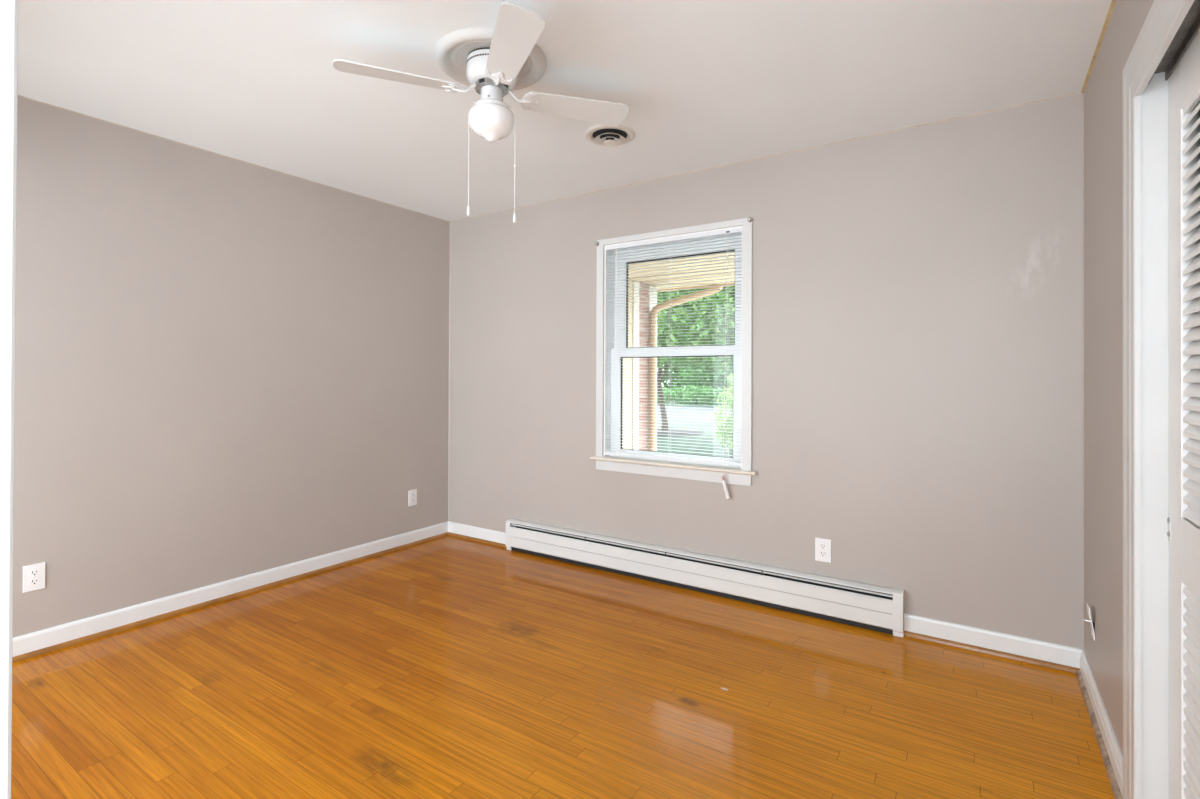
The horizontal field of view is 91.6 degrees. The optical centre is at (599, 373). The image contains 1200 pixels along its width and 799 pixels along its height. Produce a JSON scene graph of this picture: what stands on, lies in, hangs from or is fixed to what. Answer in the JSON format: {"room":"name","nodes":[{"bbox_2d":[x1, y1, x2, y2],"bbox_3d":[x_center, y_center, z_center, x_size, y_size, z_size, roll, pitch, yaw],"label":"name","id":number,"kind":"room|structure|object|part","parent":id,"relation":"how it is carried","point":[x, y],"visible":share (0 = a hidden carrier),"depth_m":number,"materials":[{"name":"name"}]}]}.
{"room":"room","nodes":[
{"label":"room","id":0,"kind":"room"},
{"bbox_2d":[13,96,449,637],"bbox_3d":[-2.581,0.016,2.538,0.120,2.440,5.403,0,0,33],"label":"wall","id":1,"kind":"structure","parent":0,"point":[226,368],"depth_m":3.12,"materials":[{"name":"beige paint"}]},
{"bbox_2d":[23,562,44,592],"bbox_3d":[-2.487,0.896,2.566,0.008,0.115,0.072,0,0,33],"label":"wall outlet","id":2,"kind":"object","parent":1,"relation":"attached to","point":[34,574],"visible":1,"depth_m":2.56,"materials":[{"name":"white plastic"}]},
{"bbox_2d":[29,569,39,575],"bbox_3d":[-2.485,0.876,2.565,0.004,0.025,0.034,0,0,33],"label":"receptacle","id":3,"kind":"object","parent":2,"relation":"attached to","point":[32,572],"depth_m":2.56,"materials":[{"name":"white plastic"}]},
{"bbox_2d":[29,578,39,584],"bbox_3d":[-2.485,0.915,2.565,0.004,0.025,0.034,0,0,33],"label":"receptacle","id":4,"kind":"object","parent":2,"relation":"attached to","point":[32,581],"depth_m":2.56,"materials":[{"name":"white plastic"}]},
{"bbox_2d":[12,532,447,662],"bbox_3d":[-2.017,1.232,3.252,0.013,0.021,3.068,0,0,33],"label":"trim","id":5,"kind":"structure","parent":1,"relation":"attached to","point":[224,598],"depth_m":3.09,"materials":[{"name":"brown wood"}]},
{"bbox_2d":[12,521,448,656],"bbox_3d":[-2.024,1.192,3.265,0.013,0.100,3.081,0,0,33],"label":"baseboard","id":6,"kind":"structure","parent":1,"relation":"attached to","point":[44,638],"depth_m":3.10,"materials":[{"name":"white paint"}]},
{"bbox_2d":[18,95,449,221],"bbox_3d":[-2.018,-1.196,3.279,0.005,0.004,3.081,0,0,33],"label":"caulk","id":7,"kind":"structure","parent":1,"relation":"attached to","point":[18,95],"depth_m":3.13,"materials":[{"name":"white"}]},
{"bbox_2d":[408,489,416,505],"bbox_3d":[-1.368,0.907,4.266,0.008,0.115,0.072,0,0,33],"label":"wall outlet","id":8,"kind":"object","parent":1,"relation":"attached to","point":[412,497],"visible":1,"depth_m":4.26,"materials":[{"name":"white plastic"}]},
{"bbox_2d":[448,233,449,520],"bbox_3d":[-1.177,-0.015,4.558,0.005,2.334,0.005,0,0,33],"label":"caulk","id":9,"kind":"structure","parent":1,"relation":"attached to","point":[449,233],"depth_m":4.56,"materials":[{"name":"paint"}]},
{"bbox_2d":[11,535,1114,798],"bbox_3d":[-0.125,1.304,2.097,4.711,0.120,3.423,0,0,33],"label":"floor","id":10,"kind":"structure","parent":0,"point":[446,667],"depth_m":2.21,"materials":[{"name":"brown wood"}]},
{"bbox_2d":[18,0,1111,220],"bbox_3d":[-0.658,-1.277,1.283,4.711,0.150,5.403,0,0,33],"label":"ceiling","id":11,"kind":"structure","parent":0,"point":[704,84],"depth_m":2.35,"materials":[{"name":"paint"}]},
{"bbox_2d":[332,2,628,222],"bbox_3d":[-0.315,-0.885,2.019,1.104,0.617,0.649,0,0,-26],"label":"ceiling fan","id":12,"kind":"object","parent":11,"relation":"hanging from","point":[493,70],"visible":1,"depth_m":2.15,"materials":[{"name":"white wood"}]},
{"bbox_3d":[-0.727,-1.067,2.094,0.426,0.035,0.139,0,0,-23],"label":"fan blade","id":13,"kind":"part","parent":12,"relation":"part of","materials":[{"name":"laminate"}]},
{"bbox_3d":[-0.490,-0.820,2.224,0.025,0.371,0.002,0,0,0],"label":"pull chain","id":14,"kind":"part","parent":12,"relation":"part of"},
{"bbox_3d":[-0.412,-0.946,2.225,0.174,0.125,0.174,0,0,33],"label":"lamp shade","id":15,"kind":"part","parent":12,"relation":"part of","materials":[{"name":"white glass"}]},
{"bbox_3d":[-0.335,-0.807,2.224,0.025,0.396,0.002,0,0,0],"label":"pull chain","id":16,"kind":"part","parent":12,"relation":"part of","materials":[{"name":"white metal"}]},
{"bbox_3d":[-0.292,-1.066,1.907,0.139,0.035,0.426,0,0,-21],"label":"fan blade","id":17,"kind":"part","parent":12,"relation":"part of","materials":[{"name":"laminate"}]},
{"bbox_3d":[-0.091,-1.063,2.340,0.426,0.035,0.139,0,0,-20],"label":"fan blade","id":18,"kind":"part","parent":12,"relation":"part of","materials":[{"name":"laminate"}]},
{"bbox_2d":[436,27,546,90],"bbox_3d":[-0.411,-1.183,2.226,0.415,0.028,0.415,0,0,33],"label":"ceiling medallion","id":19,"kind":"object","parent":11,"relation":"attached to","point":[452,51],"visible":0.59,"depth_m":2.17,"materials":[{"name":"paint"}]},
{"bbox_2d":[584,124,635,146],"bbox_3d":[0.049,-1.170,2.912,0.256,0.043,0.256,0,0,33],"label":"ceiling vent","id":20,"kind":"object","parent":11,"relation":"in","point":[603,135],"visible":0.99,"depth_m":2.89,"materials":[{"name":"metal"}]},
{"bbox_2d":[449,93,1081,648],"bbox_3d":[0.805,0.034,3.400,4.591,2.440,0.240,0,0,33],"label":"wall","id":21,"kind":"structure","parent":0,"point":[917,321],"depth_m":2.92,"materials":[{"name":"beige paint"}]},
{"bbox_2d":[590,218,756,485],"bbox_3d":[0.468,-0.121,3.595,1.086,1.485,0.286,0,0,33],"label":"window","id":22,"kind":"structure","parent":21,"relation":"in","point":[742,475],"depth_m":3.57,"materials":[{"name":"white paint"}]},
{"bbox_2d":[605,227,741,499],"bbox_3d":[0.405,-0.059,3.504,0.918,1.533,0.087,0,0,33],"label":"window blind","id":23,"kind":"object","parent":22,"relation":"attached to","point":[735,230],"visible":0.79,"depth_m":3.51,"materials":[{"name":"plastic"}]},
{"bbox_3d":[0.117,-0.136,3.729,0.008,1.325,0.028,0,0,33],"label":"ladder cord","id":24,"kind":"part","parent":23,"relation":"part of","materials":[{"name":"white fabric"}]},
{"bbox_3d":[0.424,-0.136,3.528,0.008,1.325,0.028,0,0,33],"label":"ladder cord","id":25,"kind":"part","parent":23,"relation":"part of","materials":[{"name":"white fabric"}]},
{"bbox_3d":[0.419,0.513,3.525,0.910,0.024,0.022,0,0,33],"label":"rail","id":26,"kind":"part","parent":23,"relation":"part of","materials":[{"name":"plastic"}]},
{"bbox_3d":[0.707,-0.110,3.292,0.002,1.377,0.051,0,0,40],"label":"lift cord","id":27,"kind":"part","parent":23,"relation":"part of","materials":[{"name":"white fabric"}]},
{"bbox_3d":[0.730,-0.136,3.326,0.008,1.325,0.028,0,0,33],"label":"ladder cord","id":28,"kind":"part","parent":23,"relation":"part of","materials":[{"name":"white fabric"}]},
{"bbox_3d":[0.457,0.176,3.583,0.906,0.681,0.035,0,0,33],"label":"sash","id":29,"kind":"part","parent":22,"relation":"part of","materials":[{"name":"white plastic"}]},
{"bbox_3d":[0.482,-0.475,3.619,0.906,0.688,0.035,0,0,33],"label":"sash","id":30,"kind":"part","parent":22,"relation":"part of","materials":[{"name":"white plastic"}]},
{"bbox_2d":[628,251,734,291],"bbox_3d":[0.487,-1.589,2.104,8.500,1.730,5.230,0,0,33],"label":"porch roof","id":31,"kind":"structure","parent":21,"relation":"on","point":[684,287],"depth_m":4.26,"materials":[{"name":"beige wood"}]},
{"bbox_2d":[505,518,904,637],"bbox_3d":[0.398,1.146,3.476,2.517,0.214,0.066,0,0,33],"label":"baseboard heater","id":32,"kind":"object","parent":21,"relation":"attached to","point":[863,605],"visible":1,"depth_m":3.25,"materials":[{"name":"metal"}]},
{"bbox_3d":[0.383,1.115,3.454,2.457,0.064,0.010,0,0,33],"label":"panel","id":33,"kind":"part","parent":32,"relation":"part of","materials":[{"name":"metal"}]},
{"bbox_2d":[448,532,1079,673],"bbox_3d":[0.410,1.243,3.483,3.814,0.021,0.013,0,0,33],"label":"trim","id":34,"kind":"structure","parent":21,"relation":"attached to","point":[1038,662],"depth_m":2.63,"materials":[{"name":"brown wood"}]},
{"bbox_2d":[448,521,1082,667],"bbox_3d":[0.423,1.203,3.491,3.828,0.100,0.013,0,0,33],"label":"baseboard","id":35,"kind":"structure","parent":21,"relation":"attached to","point":[1008,643],"depth_m":2.64,"materials":[{"name":"white paint"}]},
{"bbox_2d":[450,92,1080,221],"bbox_3d":[0.429,-1.185,3.510,3.841,0.004,0.005,0,0,33],"label":"caulk","id":36,"kind":"structure","parent":21,"relation":"attached to","point":[1078,92],"depth_m":3.06,"materials":[{"name":"white"}]},
{"bbox_2d":[815,537,830,562],"bbox_3d":[1.153,0.913,3.016,0.079,0.119,0.008,0,0,33],"label":"wall outlet","id":37,"kind":"object","parent":21,"relation":"attached to","point":[822,546],"visible":1,"depth_m":3.01,"materials":[{"name":"white plastic"}]},
{"bbox_2d":[819,551,825,556],"bbox_3d":[1.152,0.932,3.014,0.034,0.025,0.004,0,0,33],"label":"receptacle","id":38,"kind":"object","parent":37,"relation":"attached to","point":[821,553],"depth_m":3.01,"materials":[{"name":"white plastic"}]},
{"bbox_2d":[1082,93,1083,649],"bbox_3d":[2.026,-0.012,2.450,0.006,2.334,0.006,0,0,33],"label":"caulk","id":39,"kind":"structure","parent":21,"relation":"attached to","point":[1082,93],"depth_m":2.45,"materials":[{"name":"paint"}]},
{"bbox_2d":[1084,0,1153,754],"bbox_3d":[0.662,0.018,0.261,0.120,2.440,5.163,0,0,33],"label":"wall","id":40,"kind":"structure","parent":0,"point":[1103,128],"depth_m":2.01,"materials":[{"name":"beige paint"}]},
{"bbox_2d":[1083,603,1094,639],"bbox_3d":[1.865,0.945,2.228,0.030,0.116,0.070,0,0,33],"label":"jack plate","id":41,"kind":"object","parent":40,"relation":"attached to","point":[1088,608],"visible":1,"depth_m":2.22,"materials":[{"name":"white plastic"}]},
{"bbox_2d":[1081,0,1115,92],"bbox_3d":[0.613,-1.198,0.302,0.009,0.009,5.163,0,0,33],"label":"caulk","id":42,"kind":"structure","parent":40,"relation":"attached to","point":[1113,2],"depth_m":2.09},
{"bbox_2d":[1076,670,1122,798],"bbox_3d":[1.743,1.241,2.052,0.013,0.021,0.914,0,0,33],"label":"trim","id":43,"kind":"structure","parent":40,"relation":"attached to","point":[1116,791],"depth_m":1.97,"materials":[{"name":"paint"}]},
{"bbox_2d":[1080,650,1122,797],"bbox_3d":[1.756,1.202,2.048,0.014,0.100,0.932,0,0,33],"label":"baseboard","id":44,"kind":"structure","parent":40,"relation":"attached to","point":[1115,755],"depth_m":1.97,"materials":[{"name":"white paint"}]},
{"bbox_2d":[1122,0,1199,798],"bbox_3d":[0.984,0.183,0.750,0.159,2.118,2.090,0,0,33],"label":"door frame","id":45,"kind":"structure","parent":40,"relation":"attached to","point":[1144,105],"depth_m":1.54,"materials":[{"name":"white paint"}]},
{"bbox_2d":[1148,0,1199,83],"bbox_3d":[0.995,-0.788,0.751,0.113,0.030,1.838,0,0,33],"label":"track","id":46,"kind":"object","parent":40,"relation":"attached to","point":[1190,25],"visible":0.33,"depth_m":1.38,"materials":[{"name":"metal"}]},
{"bbox_2d":[1167,28,1199,798],"bbox_3d":[1.240,0.226,1.131,0.035,2.014,0.915,0,0,33],"label":"door","id":47,"kind":"structure","parent":40,"relation":"in","point":[1183,519],"depth_m":1.42,"materials":[{"name":"paint"}]},
{"bbox_3d":[1.473,0.397,1.509,0.001,0.070,0.020,0,0,33],"label":"catch plate","id":48,"kind":"part","parent":47,"relation":"part of","materials":[{"name":"paint"}]},
{"bbox_3d":[-1.301,0.013,0.881,3.841,2.440,0.122,0,0,33],"label":"wall","id":49,"kind":"structure","parent":0,"visible":0},
{"bbox_2d":[0,0,17,798],"bbox_3d":[-0.429,0.184,0.317,0.094,2.100,0.140,0,0,33],"label":"door frame","id":50,"kind":"structure","parent":49,"relation":"attached to","point":[8,8],"depth_m":0.35,"materials":[{"name":"white paint"}]},
{"label":"outside","id":51,"kind":"structure","parent":0,"visible":0},
{"bbox_2d":[657,394,732,456],"bbox_3d":[13.133,2.273,47.257,110.000,0.300,86.577,0,0,33],"label":"grass","id":52,"kind":"structure","parent":51,"point":[695,425],"depth_m":17.08,"materials":[{"name":"green plant"}]},
{"bbox_2d":[623,280,656,450],"bbox_3d":[0.050,0.565,4.615,0.412,2.585,0.947,0,0,33],"label":"wall","id":53,"kind":"structure","parent":52,"relation":"on","point":[635,379],"depth_m":4.61,"materials":[{"name":"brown brick"}]},
{"bbox_3d":[-0.066,0.564,4.449,0.400,2.585,0.542,0,0,33],"label":"beige panel","id":54,"kind":"part","parent":53,"relation":"part of","materials":[{"name":"beige paint"}]},
{"bbox_2d":[649,287,722,450],"bbox_3d":[0.713,0.317,4.766,0.621,2.188,0.114,0,0,-2],"label":"downspout","id":55,"kind":"object","parent":53,"relation":"attached to","point":[652,321],"visible":0.62,"depth_m":4.76,"materials":[{"name":"beige metal"}]},
{"bbox_2d":[657,428,704,436],"bbox_3d":[2.178,1.888,19.142,2.500,0.100,2.500,0,0,33],"label":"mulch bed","id":56,"kind":"object","parent":52,"relation":"on","point":[672,432],"visible":0.58,"depth_m":18.41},
{"bbox_2d":[657,307,713,397],"bbox_3d":[7.228,-3.190,51.632,8.204,10.842,5.175,0,0,33],"label":"tree","id":57,"kind":"object","parent":52,"relation":"on","point":[668,375],"visible":0.06,"depth_m":50.70,"materials":[{"name":"green plant"}]},
{"bbox_2d":[657,385,732,404],"bbox_3d":[1.467,1.510,42.354,25.267,1.664,1.867,0,0,33],"label":"hedge","id":58,"kind":"object","parent":52,"relation":"on","point":[669,393],"visible":0.16,"depth_m":38.88,"materials":[{"name":"green plant"}]},
{"bbox_2d":[657,286,734,429],"bbox_3d":[2.781,-1.758,18.758,9.401,7.607,4.932,0,0,33],"label":"tree","id":59,"kind":"object","parent":52,"relation":"on","point":[679,335],"visible":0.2,"depth_m":17.21,"materials":[{"name":"green plant"}]},
{"bbox_2d":[678,294,734,400],"bbox_3d":[9.226,-2.986,41.892,8.296,10.456,5.269,0,0,33],"label":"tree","id":60,"kind":"object","parent":52,"relation":"on","point":[715,382],"visible":0.15,"depth_m":41.43,"materials":[{"name":"green plant"}]},
{"bbox_2d":[714,373,732,451],"bbox_3d":[3.521,0.818,14.279,1.571,2.303,1.421,0,0,33],"label":"bush","id":61,"kind":"object","parent":52,"relation":"on","point":[729,429],"visible":0.23,"depth_m":14.26,"materials":[{"name":"green plant"}]},
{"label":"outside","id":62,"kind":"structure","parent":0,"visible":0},
{"bbox_2d":[657,405,732,421],"bbox_3d":[2.877,2.164,31.667,110.000,0.280,10.900,0,0,33],"label":"road","id":63,"kind":"structure","parent":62,"point":[687,412],"depth_m":29.55,"materials":[{"name":"grey asphalt"}]}
]}

